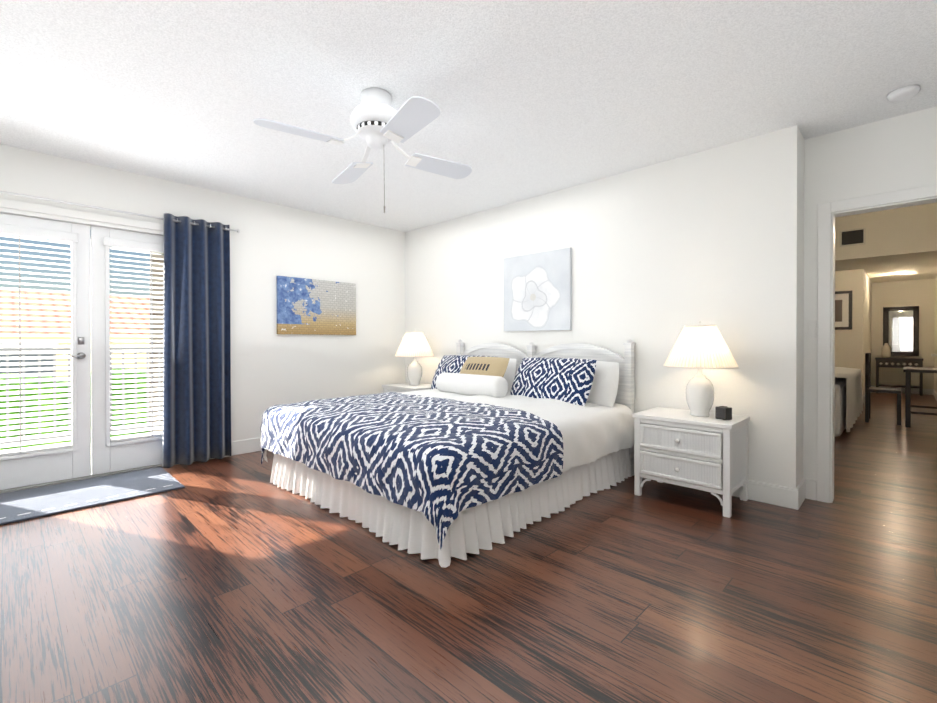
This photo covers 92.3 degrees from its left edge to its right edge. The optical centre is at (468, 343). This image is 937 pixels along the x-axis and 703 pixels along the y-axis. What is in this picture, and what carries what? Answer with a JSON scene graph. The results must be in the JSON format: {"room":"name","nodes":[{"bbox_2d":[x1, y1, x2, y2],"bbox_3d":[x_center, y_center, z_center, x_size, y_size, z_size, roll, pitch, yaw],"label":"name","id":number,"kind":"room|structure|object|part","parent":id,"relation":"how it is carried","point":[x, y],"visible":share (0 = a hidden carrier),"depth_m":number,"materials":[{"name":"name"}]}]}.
{"room":"bedroom","nodes":[
{"label":"bedroom","id":0,"kind":"room"},
{"bbox_2d":[0,144,404,441],"bbox_3d":[-2.409,-0.182,4.439,0.200,2.550,4.920,0,0,44],"label":"wall","id":1,"kind":"structure","parent":0,"point":[269,244],"depth_m":4.67,"materials":[{"name":"white paint"}]},
{"bbox_2d":[0,213,163,489],"bbox_3d":[-3.075,0.058,3.665,0.096,2.038,1.636,0,0,44],"label":"french door","id":2,"kind":"structure","parent":1,"relation":"in","point":[93,450],"depth_m":3.65,"materials":[{"name":"white wood"}]},
{"bbox_3d":[-3.132,0.036,3.573,0.051,0.177,0.142,0,0,44],"label":"handle","id":3,"kind":"part","parent":2,"relation":"part of","materials":[{"name":"silver metal"}]},
{"bbox_2d":[0,235,163,455],"bbox_3d":[-3.080,0.009,3.670,0.047,1.628,1.398,0,0,44],"label":"window blind","id":4,"kind":"object","parent":2,"relation":"attached to","point":[6,452],"visible":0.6,"depth_m":3.53,"materials":[{"name":"white plastic"}]},
{"bbox_3d":[-3.066,0.006,3.657,0.002,1.623,0.829,0,0,44],"label":"cord","id":5,"kind":"part","parent":2,"relation":"part of","materials":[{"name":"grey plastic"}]},
{"bbox_2d":[0,461,195,492],"bbox_3d":[-3.120,1.088,3.714,0.200,0.018,1.640,0,0,44],"label":"sill","id":6,"kind":"structure","parent":1,"relation":"attached to","point":[72,479],"depth_m":3.60,"materials":[{"name":"white wood"}]},
{"bbox_2d":[0,198,214,458],"bbox_3d":[-3.115,0.019,3.704,0.214,2.155,1.830,0,0,44],"label":"door frame","id":7,"kind":"structure","parent":1,"relation":"attached to","point":[59,212],"depth_m":3.57,"materials":[{"name":"white wood"}]},
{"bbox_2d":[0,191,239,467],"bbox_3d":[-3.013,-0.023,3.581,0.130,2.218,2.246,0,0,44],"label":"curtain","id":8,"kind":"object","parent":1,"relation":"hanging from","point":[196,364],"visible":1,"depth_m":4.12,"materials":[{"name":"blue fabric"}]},
{"bbox_3d":[-3.027,-1.087,3.590,0.091,0.032,2.246,0,0,44],"label":"rod","id":9,"kind":"part","parent":8,"relation":"part of","materials":[{"name":"silver metal"}]},
{"bbox_3d":[-2.474,-0.026,4.121,0.111,2.218,0.562,0,0,44],"label":"panel","id":10,"kind":"part","parent":8,"relation":"part of","materials":[{"name":"blue fabric"}]},
{"bbox_2d":[224,437,260,456],"bbox_3d":[-1.626,1.023,5.095,0.016,0.135,2.215,0,0,44],"label":"baseboard","id":11,"kind":"structure","parent":1,"relation":"attached to","point":[248,445],"depth_m":4.47,"materials":[{"name":"white wood"}]},
{"bbox_2d":[277,276,355,334],"bbox_3d":[-1.672,-0.405,5.025,0.033,0.610,0.930,0,0,44],"label":"picture","id":12,"kind":"object","parent":1,"relation":"attached to","point":[305,306],"visible":0.98,"depth_m":4.98},
{"bbox_2d":[0,392,936,702],"bbox_3d":[3.552,1.138,5.554,7.200,0.100,14.820,0,0,44],"label":"floor","id":13,"kind":"structure","parent":0,"point":[240,578],"depth_m":1.94,"materials":[{"name":"brown wood"}]},
{"bbox_2d":[0,467,184,524],"bbox_3d":[-2.981,1.091,3.118,0.770,0.015,1.580,0,0,44],"label":"door mat","id":14,"kind":"object","parent":13,"relation":"on","point":[28,504],"visible":1,"depth_m":3.25,"materials":[{"name":"grey fabric"}]},
{"bbox_2d":[382,382,431,392],"bbox_3d":[-0.664,0.794,5.377,0.644,0.590,0.498,0,0,44],"label":"nightstand","id":15,"kind":"object","parent":13,"relation":"on","point":[402,387],"visible":0.06,"depth_m":5.28,"materials":[{"name":"white wood"}]},
{"bbox_2d":[395,329,433,385],"bbox_3d":[-0.647,0.163,5.391,0.474,0.669,0.474,0,0,44],"label":"lamp","id":16,"kind":"object","parent":15,"relation":"on","point":[414,344],"visible":1,"depth_m":5.29,"materials":[{"name":"white ceramic"}]},
{"bbox_3d":[-0.647,0.008,5.391,0.474,0.290,0.474,0,0,44],"label":"lamp shade","id":17,"kind":"part","parent":16,"relation":"part of","materials":[{"name":"white fabric"}]},
{"bbox_2d":[260,339,634,567],"bbox_3d":[-0.142,0.529,3.653,2.231,1.137,2.260,0,0,44],"label":"bed","id":18,"kind":"object","parent":13,"relation":"on","point":[475,449],"visible":1,"depth_m":2.88,"materials":[{"name":"white fabric"}]},
{"bbox_2d":[260,392,562,548],"bbox_3d":[-0.562,0.708,3.222,2.232,0.543,1.056,0,0,44],"label":"quilt","id":19,"kind":"object","parent":18,"relation":"on","point":[441,470],"depth_m":2.59,"materials":[{"name":"blue fabric"}]},
{"bbox_2d":[264,389,634,510],"bbox_3d":[-0.166,0.706,3.630,2.198,0.532,2.159,0,0,44],"label":"comforter","id":20,"kind":"object","parent":18,"relation":"on","point":[430,449],"depth_m":2.79,"materials":[{"name":"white fabric"}]},
{"bbox_2d":[503,359,515,391],"bbox_3d":[0.130,0.342,4.685,0.880,0.401,0.234,0,0,44],"label":"pillow","id":21,"kind":"object","parent":18,"relation":"on","point":[509,375],"depth_m":4.39,"materials":[{"name":"white fabric"}]},
{"bbox_3d":[0.620,0.525,4.436,2.068,1.137,0.074,0,0,44],"label":"headboard","id":22,"kind":"part","parent":18,"relation":"part of","materials":[{"name":"white wood"}]},
{"bbox_3d":[0.620,0.343,4.436,1.944,0.660,0.026,0,0,44],"label":"headboard panel","id":23,"kind":"part","parent":18,"relation":"part of","materials":[{"name":"white wood"}]},
{"bbox_2d":[586,361,618,406],"bbox_3d":[0.890,0.346,3.946,0.880,0.401,0.234,0,0,44],"label":"pillow","id":24,"kind":"object","parent":18,"relation":"on","point":[603,392],"depth_m":3.67,"materials":[{"name":"white fabric"}]},
{"bbox_2d":[632,407,749,517],"bbox_3d":[1.572,0.804,3.201,0.644,0.590,0.498,0,0,44],"label":"nightstand","id":25,"kind":"object","parent":13,"relation":"on","point":[686,448],"visible":1,"depth_m":3.04,"materials":[{"name":"white wood"}]},
{"bbox_3d":[1.411,0.752,3.035,0.032,0.225,0.035,0,0,44],"label":"knob","id":26,"kind":"part","parent":25,"relation":"part of","materials":[{"name":"white wood"}]},
{"bbox_3d":[1.581,0.751,3.210,0.608,0.427,0.453,0,0,44],"label":"panel","id":27,"kind":"part","parent":25,"relation":"part of","materials":[{"name":"white wicker"}]},
{"bbox_2d":[663,321,738,416],"bbox_3d":[1.633,0.174,3.175,0.474,0.669,0.474,0,0,44],"label":"lamp","id":28,"kind":"object","parent":25,"relation":"on","point":[699,347],"visible":1,"depth_m":3.08,"materials":[{"name":"white ceramic"}]},
{"bbox_3d":[1.633,0.019,3.174,0.474,0.290,0.474,0,0,44],"label":"lamp shade","id":29,"kind":"part","parent":28,"relation":"part of","materials":[{"name":"white fabric"}]},
{"bbox_2d":[715,406,731,419],"bbox_3d":[1.715,0.465,3.025,0.070,0.088,0.080,0,0,-21],"label":"alarm clock","id":30,"kind":"object","parent":25,"relation":"on","point":[723,412],"visible":1,"depth_m":3.00,"materials":[{"name":"black plastic"}]},
{"bbox_2d":[834,367,862,436],"bbox_3d":[4.525,0.718,6.502,1.670,0.730,2.300,0,0,44],"label":"daybed","id":31,"kind":"object","parent":13,"relation":"on","point":[848,399],"visible":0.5,"depth_m":5.46,"materials":[{"name":"white fabric"}]},
{"bbox_2d":[865,353,900,424],"bbox_3d":[5.748,0.610,6.232,0.360,0.950,0.420,0,0,44],"label":"chair","id":32,"kind":"object","parent":13,"relation":"on","point":[869,389],"visible":1,"depth_m":6.19,"materials":[{"name":"black wood"}]},
{"bbox_2d":[875,357,922,395],"bbox_3d":[9.136,0.688,9.551,0.730,0.760,0.340,0,0,44],"label":"console table","id":33,"kind":"object","parent":13,"relation":"on","point":[898,362],"visible":0.98,"depth_m":9.44,"materials":[{"name":"black wood"}]},
{"bbox_2d":[881,343,890,357],"bbox_3d":[8.975,0.147,9.662,0.150,0.320,0.150,0,0,44],"label":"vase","id":34,"kind":"object","parent":33,"relation":"on","point":[886,351],"visible":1,"depth_m":9.62,"materials":[{"name":"beige ceramic"}]},
{"bbox_2d":[903,367,936,427],"bbox_3d":[6.105,0.709,6.012,0.420,0.754,0.900,0,0,44],"label":"table","id":35,"kind":"object","parent":13,"relation":"on","point":[908,405],"visible":1,"depth_m":5.82,"materials":[{"name":"black wood"}]},
{"bbox_2d":[0,0,936,231],"bbox_3d":[-0.377,-1.497,2.541,5.750,0.100,5.040,0,0,44],"label":"ceiling","id":36,"kind":"structure","parent":0,"point":[532,98],"depth_m":2.50,"materials":[{"name":"white paint"}]},
{"bbox_2d":[254,87,471,212],"bbox_3d":[-0.538,-1.102,2.629,0.981,0.689,0.981,0,0,11],"label":"ceiling fan","id":37,"kind":"object","parent":36,"relation":"hanging from","point":[377,121],"visible":1,"depth_m":2.52,"materials":[{"name":"white"}]},
{"bbox_2d":[356,121,386,130],"bbox_3d":[-0.538,-1.235,2.628,0.230,0.025,0.230,0,0,44],"label":"vent","id":38,"kind":"object","parent":37,"relation":"attached to","point":[367,125],"depth_m":2.53,"materials":[{"name":"white metal"}]},
{"bbox_2d":[887,85,919,101],"bbox_3d":[2.495,-1.428,2.582,0.140,0.037,0.140,0,0,44],"label":"smoke detector","id":39,"kind":"object","parent":36,"relation":"attached to","point":[904,93],"visible":1,"depth_m":2.56,"materials":[{"name":"white plastic"}]},
{"bbox_2d":[405,125,803,488],"bbox_3d":[0.707,-0.182,4.631,4.400,2.550,0.300,0,0,44],"label":"wall","id":40,"kind":"structure","parent":0,"point":[664,253],"depth_m":3.56,"materials":[{"name":"white paint"}]},
{"bbox_2d":[504,248,571,330],"bbox_3d":[0.663,-0.507,4.433,0.790,0.760,0.038,0,0,44],"label":"framed picture","id":41,"kind":"object","parent":40,"relation":"attached to","point":[537,291],"visible":1,"depth_m":4.38},
{"bbox_2d":[732,480,801,509],"bbox_3d":[0.675,1.026,4.446,4.220,0.135,0.023,0,0,44],"label":"baseboard","id":42,"kind":"structure","parent":40,"relation":"attached to","point":[787,497],"depth_m":3.07,"materials":[{"name":"white wood"}]},
{"bbox_2d":[798,479,809,502],"bbox_3d":[2.302,1.032,3.100,0.030,0.135,0.280,0,0,44],"label":"baseboard","id":43,"kind":"structure","parent":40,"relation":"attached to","point":[805,484],"depth_m":3.17,"materials":[{"name":"white wood"}]},
{"bbox_2d":[835,269,863,396],"bbox_3d":[6.490,-0.138,8.806,1.870,2.420,0.150,0,0,44],"label":"wall","id":44,"kind":"structure","parent":0,"point":[849,348],"depth_m":8.19,"materials":[{"name":"beige paint"}]},
{"bbox_2d":[835,291,851,329],"bbox_3d":[6.807,-0.611,8.362,0.500,0.710,0.038,0,0,44],"label":"framed picture","id":45,"kind":"object","parent":44,"relation":"attached to","point":[843,310],"visible":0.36,"depth_m":8.26,"materials":[{"name":"black plastic"}]},
{"bbox_2d":[835,300,841,321],"bbox_3d":[6.795,-0.606,8.350,0.220,0.400,0.005,0,0,44],"label":"photo","id":46,"kind":"object","parent":45,"relation":"attached to","point":[838,303],"depth_m":8.31,"materials":[{"name":"grey"}]},
{"bbox_2d":[863,271,871,395],"bbox_3d":[8.059,-0.140,9.164,0.120,2.420,2.550,0,0,44],"label":"wall","id":47,"kind":"structure","parent":0,"point":[867,310],"depth_m":8.97,"materials":[{"name":"beige paint"}]},
{"bbox_2d":[803,106,936,499],"bbox_3d":[2.915,-0.173,2.777,1.350,2.550,0.120,0,0,44],"label":"wall","id":48,"kind":"structure","parent":0,"point":[896,153],"depth_m":3.04,"materials":[{"name":"white paint"}]},
{"bbox_2d":[817,184,936,502],"bbox_3d":[2.820,0.065,2.860,0.944,2.072,0.136,0,0,44],"label":"door frame","id":49,"kind":"structure","parent":48,"relation":"attached to","point":[825,345],"depth_m":3.10,"materials":[{"name":"white wood"}]},
{"bbox_2d":[835,259,936,282],"bbox_3d":[6.205,-1.567,6.476,4.700,0.460,9.780,0,0,44],"label":"ceiling","id":50,"kind":"structure","parent":0,"point":[912,270],"depth_m":8.29,"materials":[{"name":"beige paint"}]},
{"bbox_2d":[835,202,936,267],"bbox_3d":[4.636,-1.370,6.105,2.730,0.650,0.700,0,0,44],"label":"ceiling soffit","id":51,"kind":"structure","parent":0,"point":[909,233],"depth_m":5.32,"materials":[{"name":"beige paint"}]},
{"bbox_2d":[840,227,865,246],"bbox_3d":[4.716,-1.303,5.524,0.243,0.202,0.021,0,0,44],"label":"air vent grille","id":52,"kind":"object","parent":51,"relation":"attached to","point":[852,237],"depth_m":5.52,"materials":[{"name":"black metal"}]},
{"bbox_3d":[4.720,-1.303,5.527,0.243,0.202,0.012,0,0,44],"label":"air vent grille frame","id":53,"kind":"part","parent":52,"relation":"part of","materials":[{"name":"metal"}]},
{"bbox_2d":[871,279,934,388],"bbox_3d":[9.387,-0.143,9.755,4.700,2.420,0.150,0,0,44],"label":"wall","id":54,"kind":"structure","parent":0,"point":[920,293],"depth_m":9.65,"materials":[{"name":"beige paint"}]},
{"bbox_2d":[883,306,918,355],"bbox_3d":[9.306,-0.262,9.686,0.560,1.060,0.058,0,0,44],"label":"mirror","id":55,"kind":"object","parent":54,"relation":"attached to","point":[900,331],"visible":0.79,"depth_m":9.67,"materials":[{"name":"black wood"}]},
{"bbox_3d":[9.316,-0.262,9.695,0.380,0.880,0.015,0,0,44],"label":"glass","id":56,"kind":"part","parent":55,"relation":"part of","materials":[{"name":"white"}]},
{"bbox_2d":[873,386,932,394],"bbox_3d":[9.333,1.008,9.698,0.930,0.120,0.015,0,0,44],"label":"baseboard","id":57,"kind":"structure","parent":54,"relation":"attached to","point":[925,391],"depth_m":9.54,"materials":[{"name":"white"}]},
{"bbox_2d":[934,275,936,392],"bbox_3d":[6.477,-0.314,5.938,0.150,2.800,9.380,0,0,44],"label":"wall","id":58,"kind":"structure","parent":0,"point":[935,377],"depth_m":9.01,"materials":[{"name":"beige paint"}]},
{"bbox_2d":[933,389,936,400],"bbox_3d":[6.419,1.026,6.001,0.015,0.120,9.380,0,0,44],"label":"baseboard","id":59,"kind":"structure","parent":58,"relation":"attached to","point":[934,392],"depth_m":8.83,"materials":[{"name":"white"}]},
{"label":"outside","id":60,"kind":"structure","parent":0,"visible":0},
{"bbox_2d":[0,252,163,449],"bbox_3d":[-22.212,-0.098,12.762,39.800,10.702,60.000,0,0,44],"label":"view","id":61,"kind":"structure","parent":60,"point":[69,322],"depth_m":8.08,"materials":[{"name":"multicoloured"}]},
{"bbox_3d":[-18.043,0.793,9.689,0.030,1.350,25.400,0,0,44],"label":"house glass","id":62,"kind":"part","parent":61,"relation":"part of","materials":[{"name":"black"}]},
{"bbox_3d":[-4.113,0.531,4.928,0.080,0.960,8.000,0,0,44],"label":"balcony rail","id":63,"kind":"part","parent":61,"relation":"part of","materials":[{"name":"white"}]}
]}

